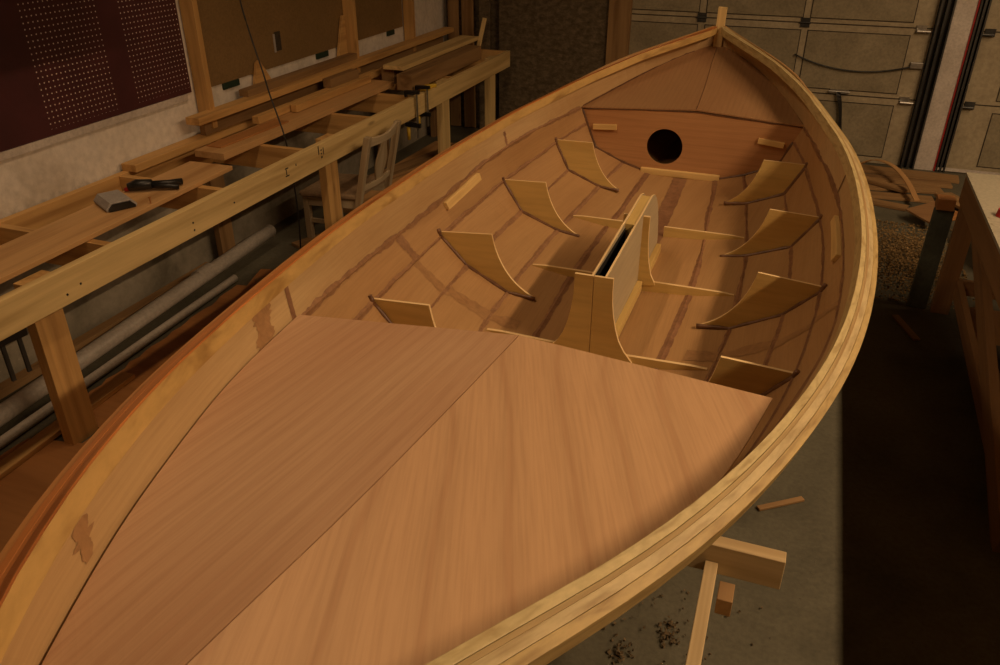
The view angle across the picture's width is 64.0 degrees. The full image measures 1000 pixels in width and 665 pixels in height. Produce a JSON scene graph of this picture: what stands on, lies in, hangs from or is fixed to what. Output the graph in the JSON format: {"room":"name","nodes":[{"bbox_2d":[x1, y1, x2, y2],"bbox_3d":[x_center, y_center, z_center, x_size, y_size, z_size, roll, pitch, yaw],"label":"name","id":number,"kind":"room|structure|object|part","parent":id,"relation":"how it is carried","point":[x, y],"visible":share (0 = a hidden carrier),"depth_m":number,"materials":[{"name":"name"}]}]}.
{"room":"boat building workshop","nodes":[
{"label":"boat building workshop","id":0,"kind":"room"},
{"bbox_2d":[0,0,446,382],"bbox_3d":[-2.042,-1.844,3.359,0.100,3.950,8.957,10,31,18],"label":"wall","id":1,"kind":"structure","parent":0,"point":[30,179],"depth_m":4.29,"materials":[{"name":"white paint"}]},
{"bbox_2d":[0,0,191,161],"bbox_3d":[-2.460,-0.921,2.404,0.008,1.335,4.260,10,31,18],"label":"pegboard","id":2,"kind":"object","parent":1,"relation":"attached to","point":[67,66],"visible":1,"depth_m":3.75,"materials":[{"name":"red wood"}]},
{"bbox_2d":[179,0,217,128],"bbox_3d":[-1.657,-1.829,4.206,0.086,1.500,0.040,10,31,18],"label":"stud","id":3,"kind":"object","parent":1,"relation":"attached to","point":[190,18],"visible":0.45,"depth_m":4.36,"materials":[{"name":"brown wood"}]},
{"bbox_2d":[197,0,402,89],"bbox_3d":[-1.242,-2.507,5.264,0.012,1.342,2.520,10,31,18],"label":"panel","id":4,"kind":"object","parent":1,"relation":"attached to","point":[282,32],"visible":0.97,"depth_m":5.05,"materials":[{"name":"brown wood"}]},
{"bbox_2d":[272,31,281,52],"bbox_3d":[-1.418,-1.850,5.088,0.010,0.120,0.080,10,31,18],"label":"outlet","id":5,"kind":"object","parent":4,"relation":"attached to","point":[276,35],"depth_m":5.08,"materials":[{"name":"white plastic"}]},
{"bbox_2d":[342,0,360,72],"bbox_3d":[-1.078,-2.585,5.566,0.086,1.500,0.040,10,31,18],"label":"stud","id":6,"kind":"object","parent":1,"relation":"attached to","point":[348,6],"visible":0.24,"depth_m":5.76,"materials":[{"name":"brown wood"}]},
{"bbox_2d":[403,0,415,50],"bbox_3d":[-0.747,-3.017,6.344,0.086,1.500,0.040,10,31,18],"label":"stud","id":7,"kind":"object","parent":1,"relation":"attached to","point":[408,5],"visible":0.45,"depth_m":6.57,"materials":[{"name":"brown wood"}]},
{"bbox_2d":[446,0,498,123],"bbox_3d":[2.759,-3.231,5.864,6.900,3.950,0.100,10,31,18],"label":"wall","id":8,"kind":"structure","parent":0,"point":[494,4],"depth_m":7.33,"materials":[{"name":"brown wood"}]},
{"bbox_2d":[605,0,632,64],"bbox_3d":[1.018,-3.491,6.326,0.187,3.950,0.060,10,31,18],"label":"trim","id":9,"kind":"structure","parent":8,"relation":"attached to","point":[620,11],"depth_m":6.80,"materials":[{"name":"brown wood"}]},
{"bbox_2d":[629,0,939,164],"bbox_3d":[2.049,-2.553,6.439,2.630,2.196,0.072,10,31,18],"label":"door","id":10,"kind":"structure","parent":8,"relation":"in","point":[863,61],"depth_m":6.41,"materials":[{"name":"paint"}]},
{"bbox_3d":[1.284,-2.424,6.845,0.745,0.431,0.006,10,31,18],"label":"inset panel","id":11,"kind":"part","parent":10,"relation":"part of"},
{"bbox_3d":[1.285,-2.889,6.585,0.745,0.431,0.006,10,31,18],"label":"inset panel","id":12,"kind":"part","parent":10,"relation":"part of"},
{"bbox_3d":[2.045,-2.285,6.598,0.747,0.431,0.006,10,31,18],"label":"inset panel","id":13,"kind":"part","parent":10,"relation":"part of","materials":[{"name":"beige wood"}]},
{"bbox_3d":[2.046,-2.751,6.338,0.747,0.431,0.006,10,31,18],"label":"inset panel","id":14,"kind":"part","parent":10,"relation":"part of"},
{"bbox_3d":[2.744,-1.949,6.470,0.160,0.030,0.031,10,31,18],"label":"handle plate","id":15,"kind":"part","parent":10,"relation":"part of","materials":[{"name":"metal"}]},
{"bbox_3d":[2.797,-2.148,6.353,0.736,0.431,0.006,10,31,18],"label":"inset panel","id":16,"kind":"part","parent":10,"relation":"part of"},
{"bbox_3d":[2.797,-1.691,6.608,0.736,0.411,0.006,10,31,18],"label":"inset panel","id":17,"kind":"part","parent":10,"relation":"part of","materials":[{"name":"beige wood"}]},
{"bbox_3d":[2.798,-2.614,6.094,0.736,0.431,0.006,10,31,18],"label":"inset panel","id":18,"kind":"part","parent":10,"relation":"part of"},
{"bbox_2d":[900,0,956,169],"bbox_3d":[3.324,-2.306,6.002,0.098,2.200,0.062,10,31,18],"label":"door track","id":19,"kind":"object","parent":8,"relation":"attached to","point":[947,7],"visible":1,"depth_m":6.20,"materials":[{"name":"metal"}]},
{"bbox_2d":[914,0,978,170],"bbox_3d":[3.451,-3.062,5.562,0.146,3.950,0.065,10,31,18],"label":"trim","id":20,"kind":"structure","parent":8,"relation":"attached to","point":[965,10],"depth_m":6.16,"materials":[{"name":"beige wood"}]},
{"bbox_2d":[933,0,980,170],"bbox_3d":[3.510,-3.033,5.511,0.012,3.950,0.015,10,31,18],"label":"trim","id":21,"kind":"structure","parent":8,"relation":"attached to","point":[979,2],"depth_m":6.13,"materials":[{"name":"brown wood"}]},
{"bbox_2d":[935,0,991,172],"bbox_3d":[3.550,-2.265,5.929,0.067,2.200,0.062,10,31,18],"label":"door track","id":22,"kind":"object","parent":8,"relation":"attached to","point":[984,8],"visible":1,"depth_m":6.11,"materials":[{"name":"metal"}]},
{"bbox_2d":[935,0,999,174],"bbox_3d":[4.694,-2.069,5.576,2.500,2.196,0.080,10,31,18],"label":"door","id":23,"kind":"structure","parent":8,"relation":"in","point":[975,148],"depth_m":6.21,"materials":[{"name":"paint"}]},
{"bbox_3d":[4.135,-1.447,6.173,0.700,0.411,0.006,10,31,18],"label":"inset panel","id":24,"kind":"part","parent":23,"relation":"part of","materials":[{"name":"beige wood"}]},
{"bbox_2d":[0,121,999,664],"bbox_3d":[1.206,0.492,3.335,7.000,0.100,9.057,10,31,18],"label":"floor","id":25,"kind":"structure","parent":0,"point":[891,560],"depth_m":2.89,"materials":[{"name":"concrete"}]},
{"bbox_2d":[0,262,208,399],"bbox_3d":[-2.239,0.259,3.600,0.060,0.038,2.900,10,31,18],"label":"floor strip","id":26,"kind":"object","parent":25,"relation":"on","point":[23,377],"visible":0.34,"depth_m":4.03,"materials":[{"name":"brown wood"}]},
{"bbox_2d":[0,274,237,449],"bbox_3d":[-1.881,0.218,3.669,0.044,0.044,2.303,9,30,15],"label":"pipe","id":27,"kind":"object","parent":25,"relation":"on","point":[26,424],"visible":1,"depth_m":3.84,"materials":[{"name":"grey metal"}]},
{"bbox_2d":[0,285,245,552],"bbox_3d":[-1.274,0.299,3.559,1.252,0.007,2.170,10,31,18],"label":"plywood sheet","id":28,"kind":"object","parent":25,"relation":"on","point":[20,490],"visible":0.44,"depth_m":3.24,"materials":[{"name":"brown wood"}]},
{"bbox_2d":[0,372,134,479],"bbox_3d":[-1.847,0.393,3.356,0.070,0.022,0.852,9,30,15],"label":"board","id":29,"kind":"object","parent":28,"relation":"on","point":[51,432],"depth_m":3.28,"materials":[{"name":"brown wood"}]},
{"bbox_2d":[230,269,273,305],"bbox_3d":[-1.399,-0.213,4.445,0.080,0.022,0.621,3,29,5],"label":"floor offcut","id":30,"kind":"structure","parent":28,"relation":"on","point":[263,273],"depth_m":4.56,"materials":[{"name":"orange wood"}]},
{"bbox_2d":[255,277,262,282],"bbox_3d":[-1.249,-0.168,4.357,0.045,0.028,0.616,-14,32,-23],"label":"floor offcut","id":31,"kind":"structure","parent":28,"relation":"on","point":[257,280],"depth_m":4.57,"materials":[{"name":"brown wood"}]},
{"bbox_2d":[0,224,275,426],"bbox_3d":[-1.883,0.030,3.871,0.095,0.138,2.804,9,30,16],"label":"pipe","id":32,"kind":"object","parent":25,"relation":"on","point":[36,390],"visible":0.95,"depth_m":4.01,"materials":[{"name":"grey metal"}]},
{"bbox_2d":[0,49,509,444],"bbox_3d":[-1.376,-0.739,4.680,0.681,0.736,6.580,10,31,18],"label":"workbench","id":33,"kind":"object","parent":25,"relation":"on","point":[36,302],"visible":0.65,"depth_m":3.77,"materials":[{"name":"brown wood"}]},
{"bbox_2d":[0,328,31,381],"bbox_3d":[-1.789,0.075,2.946,0.035,0.198,0.132,10,31,18],"label":"clamp","id":34,"kind":"object","parent":33,"relation":"hanging from","point":[17,336],"visible":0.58,"depth_m":2.94,"materials":[{"name":"metal"}]},
{"bbox_3d":[-1.736,0.116,3.148,0.051,0.732,0.130,10,31,18],"label":"leg","id":35,"kind":"part","parent":33,"relation":"part of","materials":[{"name":"brown wood"}]},
{"bbox_2d":[0,161,232,283],"bbox_3d":[-1.922,-0.227,2.982,0.255,0.021,2.752,9,30,16],"label":"board","id":36,"kind":"object","parent":33,"relation":"on","point":[19,255],"visible":1,"depth_m":3.38,"materials":[{"name":"brown wood"}]},
{"bbox_2d":[93,190,136,211],"bbox_3d":[-1.717,-0.589,3.569,0.135,0.038,0.180,-23,37,-35],"label":"block","id":37,"kind":"object","parent":36,"relation":"on","point":[115,200],"visible":1,"depth_m":3.53,"materials":[{"name":"grey plastic"}]},
{"bbox_2d":[124,178,182,191],"bbox_3d":[-1.614,-0.690,3.729,0.262,0.054,0.094,-13,32,-22],"label":"clamp","id":38,"kind":"object","parent":36,"relation":"on","point":[137,184],"visible":1,"depth_m":3.72,"materials":[{"name":"black plastic"}]},
{"bbox_3d":[-1.568,-0.688,3.740,0.129,0.040,0.032,-4,29,-7],"label":"handle","id":39,"kind":"part","parent":38,"relation":"part of","materials":[{"name":"black plastic"}]},
{"bbox_3d":[-1.569,-0.705,3.769,0.143,0.042,0.037,-18,34,-30],"label":"handle","id":40,"kind":"part","parent":38,"relation":"part of","materials":[{"name":"black plastic"}]},
{"bbox_3d":[-1.677,-1.056,4.632,0.038,0.136,6.580,10,31,18],"label":"rail","id":41,"kind":"part","parent":33,"relation":"part of","materials":[{"name":"brown wood"}]},
{"bbox_3d":[-1.654,-0.694,4.738,0.040,0.600,0.120,10,31,18],"label":"leg","id":42,"kind":"part","parent":33,"relation":"part of","materials":[{"name":"brown wood"}]},
{"bbox_2d":[121,67,382,172],"bbox_3d":[-1.197,-1.722,5.651,0.090,0.038,3.910,10,31,18],"label":"stick","id":43,"kind":"object","parent":33,"relation":"on","point":[148,160],"visible":0.44,"depth_m":4.32,"materials":[{"name":"brown wood"}]},
{"bbox_2d":[253,60,270,84],"bbox_3d":[-1.483,-1.550,4.995,0.022,0.292,0.160,10,31,18],"label":"wedge","id":44,"kind":"object","parent":43,"relation":"on","point":[258,77],"visible":0.41,"depth_m":4.93,"materials":[{"name":"brown wood"}]},
{"bbox_2d":[199,36,442,134],"bbox_3d":[-1.100,-1.898,5.835,0.038,0.088,3.280,10,31,18],"label":"stick","id":45,"kind":"object","parent":43,"relation":"on","point":[206,129],"visible":0.4,"depth_m":5.17,"materials":[{"name":"brown wood"}]},
{"bbox_2d":[185,27,453,125],"bbox_3d":[-1.064,-1.935,5.769,0.093,0.040,3.470,10,31,18],"label":"stick","id":46,"kind":"object","parent":45,"relation":"on","point":[204,117],"visible":0.98,"depth_m":5.19,"materials":[{"name":"brown wood"}]},
{"bbox_2d":[239,53,356,96],"bbox_3d":[-1.299,-1.722,5.303,0.066,0.040,1.310,10,31,18],"label":"stick","id":47,"kind":"object","parent":46,"relation":"on","point":[258,88],"visible":1,"depth_m":5.18,"materials":[{"name":"brown wood"}]},
{"bbox_2d":[337,15,347,56],"bbox_3d":[-1.151,-2.040,5.742,0.022,0.423,0.179,10,31,18],"label":"wedge","id":48,"kind":"object","parent":43,"relation":"on","point":[342,41],"visible":0.55,"depth_m":5.73,"materials":[{"name":"brown wood"}]},
{"bbox_2d":[239,0,300,248],"bbox_3d":[-1.340,-1.326,4.583,0.073,1.846,0.533,-16,33,-26],"label":"power cord","id":49,"kind":"object","parent":33,"relation":"attached to","point":[239,0],"visible":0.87,"depth_m":4.46,"materials":[{"name":"black plastic"}]},
{"bbox_2d":[194,79,393,159],"bbox_3d":[-1.200,-1.379,5.037,0.205,0.036,1.932,10,31,18],"label":"board","id":50,"kind":"object","parent":33,"relation":"on","point":[296,120],"visible":0.87,"depth_m":4.88,"materials":[{"name":"brown wood"}]},
{"bbox_2d":[206,119,288,147],"bbox_3d":[-1.425,-1.136,4.554,0.100,0.008,0.601,12,31,20],"label":"thin offcut","id":51,"kind":"object","parent":50,"relation":"on","point":[274,123],"visible":1,"depth_m":4.51,"materials":[{"name":"orange wood"}]},
{"bbox_2d":[252,69,378,123],"bbox_3d":[-1.180,-1.589,5.326,0.045,0.044,1.490,10,31,18],"label":"stick","id":52,"kind":"object","parent":50,"relation":"on","point":[285,108],"visible":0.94,"depth_m":4.95,"materials":[{"name":"brown wood"}]},
{"bbox_2d":[323,69,358,87],"bbox_3d":[-1.094,-1.754,5.516,0.065,0.058,0.371,10,31,18],"label":"block","id":53,"kind":"object","parent":52,"relation":"on","point":[337,79],"visible":1,"depth_m":5.47,"materials":[{"name":"brown wood"}]},
{"bbox_2d":[291,76,370,111],"bbox_3d":[-1.111,-1.604,5.350,0.040,0.044,0.950,10,31,18],"label":"stick","id":54,"kind":"object","parent":50,"relation":"on","point":[314,100],"visible":1,"depth_m":5.28,"materials":[{"name":"brown wood"}]},
{"bbox_3d":[-1.019,-0.820,4.831,0.051,0.732,0.130,10,31,18],"label":"leg","id":55,"kind":"part","parent":33,"relation":"part of","materials":[{"name":"brown wood"}]},
{"bbox_3d":[-0.942,-1.623,6.409,0.040,0.600,0.120,10,31,18],"label":"leg","id":56,"kind":"part","parent":33,"relation":"part of","materials":[{"name":"brown wood"}]},
{"bbox_2d":[404,90,420,139],"bbox_3d":[-0.606,-1.508,5.561,0.116,0.344,0.027,10,31,18],"label":"clamp","id":57,"kind":"object","parent":33,"relation":"hanging from","point":[408,124],"visible":0.91,"depth_m":5.57,"materials":[{"name":"metal"}]},
{"bbox_3d":[-0.642,-1.403,5.634,0.028,0.090,0.027,10,31,18],"label":"handle","id":58,"kind":"part","parent":57,"relation":"part of","materials":[{"name":"yellow plastic"}]},
{"bbox_2d":[381,47,460,83],"bbox_3d":[-0.600,-2.156,6.358,0.100,0.108,1.240,11,31,18],"label":"timber beam","id":59,"kind":"structure","parent":33,"relation":"on","point":[387,75],"depth_m":5.86,"materials":[{"name":"brown wood"}]},
{"bbox_2d":[383,35,478,70],"bbox_3d":[-0.515,-2.231,6.347,0.175,0.030,1.431,10,31,18],"label":"board","id":60,"kind":"object","parent":59,"relation":"on","point":[414,59],"visible":1,"depth_m":6.22,"materials":[{"name":"brown wood"}]},
{"bbox_2d":[415,85,430,126],"bbox_3d":[-0.547,-1.602,5.691,0.116,0.304,0.027,10,31,18],"label":"clamp","id":61,"kind":"object","parent":33,"relation":"hanging from","point":[427,113],"visible":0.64,"depth_m":5.66,"materials":[{"name":"metal"}]},
{"bbox_2d":[425,83,436,87],"bbox_3d":[-0.500,-1.777,5.763,0.086,0.024,0.030,-18,34,-29],"label":"grip","id":62,"kind":"object","parent":33,"relation":"on","point":[433,85],"visible":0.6,"depth_m":5.76,"materials":[{"name":"yellow plastic"}]},
{"bbox_3d":[-0.593,-2.078,7.228,0.040,0.600,0.120,10,31,18],"label":"leg","id":63,"kind":"part","parent":33,"relation":"part of","materials":[{"name":"brown wood"}]},
{"bbox_2d":[396,45,480,89],"bbox_3d":[-0.444,-2.060,6.186,0.130,0.108,1.301,10,31,18],"label":"timber beam","id":64,"kind":"structure","parent":33,"relation":"on","point":[430,71],"depth_m":6.03,"materials":[{"name":"brown wood"}]},
{"bbox_3d":[-0.436,-1.581,6.199,0.051,0.732,0.130,10,31,18],"label":"leg","id":65,"kind":"part","parent":33,"relation":"part of","materials":[{"name":"brown wood"}]},
{"bbox_2d":[477,18,486,45],"bbox_3d":[-0.165,-2.606,7.003,0.037,0.267,0.151,15,33,25],"label":"stick","id":66,"kind":"object","parent":33,"relation":"on","point":[484,20],"visible":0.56,"depth_m":6.99,"materials":[{"name":"brown wood"}]},
{"bbox_3d":[-0.087,-2.036,7.018,0.051,0.732,0.130,10,31,18],"label":"leg","id":67,"kind":"part","parent":33,"relation":"part of","materials":[{"name":"brown wood"}]},
{"bbox_2d":[292,233,320,248],"bbox_3d":[-0.942,-0.730,5.398,0.090,0.022,1.031,25,37,37],"label":"floor offcut","id":68,"kind":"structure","parent":25,"relation":"on","point":[304,241],"depth_m":5.09,"materials":[{"name":"brown wood"}]},
{"bbox_2d":[300,120,400,237],"bbox_3d":[-0.941,-0.964,5.103,0.511,0.719,0.477,10,31,18],"label":"wooden chair","id":69,"kind":"object","parent":25,"relation":"on","point":[353,187],"visible":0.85,"depth_m":5.02,"materials":[{"name":"brown wood"}]},
{"bbox_3d":[-1.220,-0.732,5.111,0.038,0.306,0.038,10,31,18],"label":"leg","id":70,"kind":"part","parent":69,"relation":"part of","materials":[{"name":"brown wood"}]},
{"bbox_3d":[-1.005,-0.940,5.134,0.379,0.032,0.462,10,31,18],"label":"seat","id":71,"kind":"part","parent":69,"relation":"part of","materials":[{"name":"wood"}]},
{"bbox_3d":[-0.829,-0.853,4.912,0.140,0.710,0.038,10,31,18],"label":"leg","id":72,"kind":"part","parent":69,"relation":"part of","materials":[{"name":"brown wood"}]},
{"bbox_3d":[-0.780,-0.961,5.068,0.041,0.038,0.349,10,31,18],"label":"rail","id":73,"kind":"part","parent":69,"relation":"part of","materials":[{"name":"brown wood"}]},
{"bbox_3d":[-0.714,-1.214,4.899,0.048,0.083,0.349,10,31,18],"label":"crest rail","id":74,"kind":"part","parent":69,"relation":"part of","materials":[{"name":"brown wood"}]},
{"bbox_3d":[-0.693,-1.031,5.228,0.141,0.715,0.038,10,31,18],"label":"leg","id":75,"kind":"part","parent":69,"relation":"part of","materials":[{"name":"brown wood"}]},
{"bbox_2d":[343,141,451,212],"bbox_3d":[-0.672,-1.216,6.203,0.400,0.090,1.601,11,31,19],"label":"floor offcut","id":76,"kind":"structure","parent":25,"relation":"on","point":[433,146],"depth_m":6.37,"materials":[{"name":"brown wood"}]},
{"bbox_2d":[370,142,455,177],"bbox_3d":[-0.719,-1.281,6.187,0.160,0.022,1.443,19,34,30],"label":"floor offcut","id":77,"kind":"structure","parent":76,"relation":"on","point":[405,167],"depth_m":6.20,"materials":[{"name":"brown wood"}]},
{"bbox_2d":[448,0,460,125],"bbox_3d":[-0.418,-2.915,7.179,0.132,2.092,0.112,10,31,18],"label":"plank","id":78,"kind":"object","parent":25,"relation":"on","point":[453,5],"visible":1,"depth_m":7.27,"materials":[{"name":"brown wood"}]},
{"bbox_2d":[461,0,475,126],"bbox_3d":[-0.290,-2.892,7.138,0.166,2.094,0.112,10,31,18],"label":"plank","id":79,"kind":"object","parent":25,"relation":"on","point":[467,6],"visible":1,"depth_m":7.29,"materials":[{"name":"brown wood"}]},
{"bbox_2d":[479,0,489,127],"bbox_3d":[-0.136,-2.864,7.088,0.124,2.092,0.112,10,31,18],"label":"plank","id":80,"kind":"object","parent":25,"relation":"on","point":[484,5],"visible":0.56,"depth_m":7.18,"materials":[{"name":"brown wood"}]},
{"bbox_2d":[499,0,608,117],"bbox_3d":[0.462,-2.876,6.916,0.995,2.300,0.018,10,31,18],"label":"wall panel","id":81,"kind":"object","parent":25,"relation":"on","point":[551,44],"visible":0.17,"depth_m":7.09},
{"bbox_2d":[603,589,762,663],"bbox_3d":[0.557,0.836,2.578,0.557,0.028,1.512,10,31,18],"label":"wood shavings","id":82,"kind":"object","parent":25,"relation":"on","point":[670,622],"visible":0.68,"depth_m":2.43},
{"bbox_2d":[685,536,786,664],"bbox_3d":[0.190,0.504,2.511,1.300,0.677,3.488,10,31,18],"label":"cradle","id":83,"kind":"object","parent":25,"relation":"on","point":[741,560],"visible":0.17,"depth_m":1.91,"materials":[{"name":"brown wood"}]},
{"bbox_2d":[0,6,877,664],"bbox_3d":[0.388,-0.372,2.631,1.553,0.809,4.850,10,31,18],"label":"wooden boat","id":84,"kind":"object","parent":83,"relation":"on","point":[483,415],"visible":1,"depth_m":1.51,"materials":[{"name":"brown wood"}]},
{"bbox_3d":[0.111,0.034,2.665,0.330,0.045,0.012,10,31,18],"label":"floor frame","id":85,"kind":"part","parent":84,"relation":"part of","materials":[{"name":"brown wood"}]},
{"bbox_3d":[0.295,-0.224,3.123,0.352,0.045,0.012,10,31,18],"label":"floor frame","id":86,"kind":"part","parent":84,"relation":"part of","materials":[{"name":"brown wood"}]},
{"bbox_3d":[0.485,-0.479,3.539,0.335,0.046,0.012,10,31,18],"label":"floor frame","id":87,"kind":"part","parent":84,"relation":"part of","materials":[{"name":"brown wood"}]},
{"bbox_3d":[0.833,-1.367,4.252,0.563,0.182,0.919,10,31,18],"label":"foredeck panel","id":88,"kind":"part","parent":84,"relation":"part of","materials":[{"name":"brown wood"}]},
{"bbox_3d":[0.488,0.102,2.542,0.330,0.045,0.012,10,31,18],"label":"floor frame","id":89,"kind":"part","parent":84,"relation":"part of","materials":[{"name":"brown wood"}]},
{"bbox_3d":[0.692,-0.152,2.994,0.352,0.045,0.012,10,31,18],"label":"floor frame","id":90,"kind":"part","parent":84,"relation":"part of","materials":[{"name":"brown wood"}]},
{"bbox_3d":[0.867,-0.409,3.415,0.335,0.046,0.012,10,31,18],"label":"floor frame","id":91,"kind":"part","parent":84,"relation":"part of","materials":[{"name":"brown wood"}]},
{"bbox_3d":[1.230,-1.583,4.538,0.051,0.495,0.036,10,31,18],"label":"stem post","id":92,"kind":"part","parent":84,"relation":"part of","materials":[{"name":"brown wood"}]},
{"bbox_3d":[1.311,-1.280,4.096,0.528,0.182,0.919,10,31,18],"label":"foredeck panel","id":93,"kind":"part","parent":84,"relation":"part of","materials":[{"name":"brown wood"}]},
{"bbox_3d":[0.281,0.910,1.408,0.031,0.089,1.374,10,31,17],"label":"long rail","id":94,"kind":"part","parent":83,"relation":"part of","materials":[{"name":"brown wood"}]},
{"bbox_2d":[756,496,804,510],"bbox_3d":[1.039,0.633,2.962,0.191,0.010,0.022,-8,30,-14],"label":"lath offcut","id":95,"kind":"object","parent":25,"relation":"on","point":[799,499],"visible":1,"depth_m":2.96,"materials":[{"name":"brown wood"}]},
{"bbox_2d":[872,198,908,210],"bbox_3d":[2.768,-0.924,5.755,0.301,0.018,0.100,19,34,31],"label":"board","id":96,"kind":"object","parent":25,"relation":"on","point":[876,202],"visible":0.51,"depth_m":5.72,"materials":[{"name":"brown wood"}]},
{"bbox_2d":[870,191,933,202],"bbox_3d":[2.931,-0.998,5.888,0.472,0.018,0.120,8,30,14],"label":"board","id":97,"kind":"object","parent":25,"relation":"on","point":[874,194],"visible":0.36,"depth_m":5.87,"materials":[{"name":"brown wood"}]},
{"bbox_2d":[868,183,943,193],"bbox_3d":[3.029,-1.092,6.057,0.587,0.018,0.130,6,30,10],"label":"board","id":98,"kind":"object","parent":25,"relation":"on","point":[919,189],"visible":0.36,"depth_m":6.03,"materials":[{"name":"brown wood"}]},
{"bbox_2d":[892,315,920,340],"bbox_3d":[2.104,-0.027,4.149,0.035,0.010,0.266,0,29,1],"label":"lath offcut","id":99,"kind":"object","parent":25,"relation":"on","point":[898,319],"visible":1,"depth_m":4.13,"materials":[{"name":"brown wood"}]},
{"bbox_2d":[865,174,952,188],"bbox_3d":[3.129,-1.180,6.216,0.681,0.020,0.140,9,30,15],"label":"board","id":100,"kind":"object","parent":25,"relation":"on","point":[891,179],"visible":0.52,"depth_m":6.17,"materials":[{"name":"brown wood"}]},
{"bbox_2d":[866,176,909,193],"bbox_3d":[2.892,-1.135,6.085,0.090,0.018,0.452,-18,34,-30],"label":"board","id":101,"kind":"object","parent":100,"relation":"on","point":[870,180],"visible":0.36,"depth_m":6.02,"materials":[{"name":"brown wood"}]},
{"bbox_2d":[861,164,958,183],"bbox_3d":[3.210,-1.272,6.380,0.802,0.022,0.160,12,31,21],"label":"board","id":102,"kind":"object","parent":25,"relation":"on","point":[871,169],"visible":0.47,"depth_m":6.34,"materials":[{"name":"brown wood"}]},
{"bbox_2d":[861,159,919,200],"bbox_3d":[2.984,-1.171,6.060,0.175,0.092,0.912,-2,29,-4],"label":"bent lath","id":103,"kind":"object","parent":102,"relation":"on","point":[899,171],"visible":0.89,"depth_m":5.98,"materials":[{"name":"brown wood"}]},
{"bbox_2d":[905,201,934,223],"bbox_3d":[2.856,-0.827,5.441,0.176,0.044,0.402,14,32,23],"label":"triangular offcut","id":104,"kind":"object","parent":25,"relation":"on","point":[924,212],"visible":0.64,"depth_m":5.43,"materials":[{"name":"brown wood"}]},
{"bbox_2d":[874,219,974,308],"bbox_3d":[2.489,-0.473,4.903,0.652,0.059,1.282,10,31,18],"label":"wood shavings","id":105,"kind":"object","parent":25,"relation":"on","point":[907,247],"visible":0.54,"depth_m":4.89},
{"bbox_2d":[906,207,954,308],"bbox_3d":[2.291,-0.393,4.263,0.110,0.551,0.095,10,31,18],"label":"post","id":106,"kind":"object","parent":25,"relation":"on","point":[940,222],"visible":0.92,"depth_m":4.25,"materials":[{"name":"grey paint"}]},
{"bbox_2d":[934,194,956,211],"bbox_3d":[2.306,-0.672,4.142,0.083,0.059,0.083,10,31,18],"label":"wood block","id":107,"kind":"object","parent":106,"relation":"on","point":[943,202],"visible":1,"depth_m":4.11,"materials":[{"name":"orange wood"}]},
{"bbox_2d":[934,192,959,208],"bbox_3d":[3.256,-0.942,5.720,0.130,0.020,0.295,-4,29,-7],"label":"board","id":108,"kind":"object","parent":25,"relation":"on","point":[957,205],"visible":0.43,"depth_m":5.79,"materials":[{"name":"brown wood"}]},
{"bbox_2d":[952,210,957,220],"bbox_3d":[3.090,-0.834,5.582,0.180,0.030,0.222,-8,30,-13],"label":"board","id":109,"kind":"object","parent":25,"relation":"on","point":[956,212],"visible":0.06,"depth_m":5.50,"materials":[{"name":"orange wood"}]},
{"bbox_2d":[929,172,999,552],"bbox_3d":[2.148,0.408,2.596,0.915,0.802,3.580,10,31,18],"label":"work table","id":110,"kind":"object","parent":25,"relation":"on","point":[976,222],"depth_m":3.53,"materials":[{"name":"brown wood"}]},
{"bbox_3d":[2.368,-0.373,4.172,0.088,0.600,0.046,10,31,18],"label":"leg","id":111,"kind":"part","parent":110,"relation":"part of","materials":[{"name":"brown wood"}]},
{"bbox_2d":[969,307,999,385],"bbox_3d":[2.427,0.376,3.314,0.740,0.015,1.980,10,31,18],"label":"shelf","id":112,"kind":"object","parent":110,"relation":"attached to","point":[972,310],"depth_m":4.06,"materials":[{"name":"brown wood"}]},
{"bbox_3d":[2.186,-0.519,3.469,0.060,0.032,0.060,10,31,18],"label":"red cap","id":113,"kind":"part","parent":110,"relation":"part of","materials":[{"name":"red plastic"}]},
{"bbox_2d":[996,345,999,372],"bbox_3d":[2.373,0.311,3.374,0.400,0.039,0.900,10,31,18],"label":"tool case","id":114,"kind":"object","parent":110,"relation":"on","point":[997,346],"visible":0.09,"depth_m":3.70,"materials":[{"name":"black plastic"}]}
]}

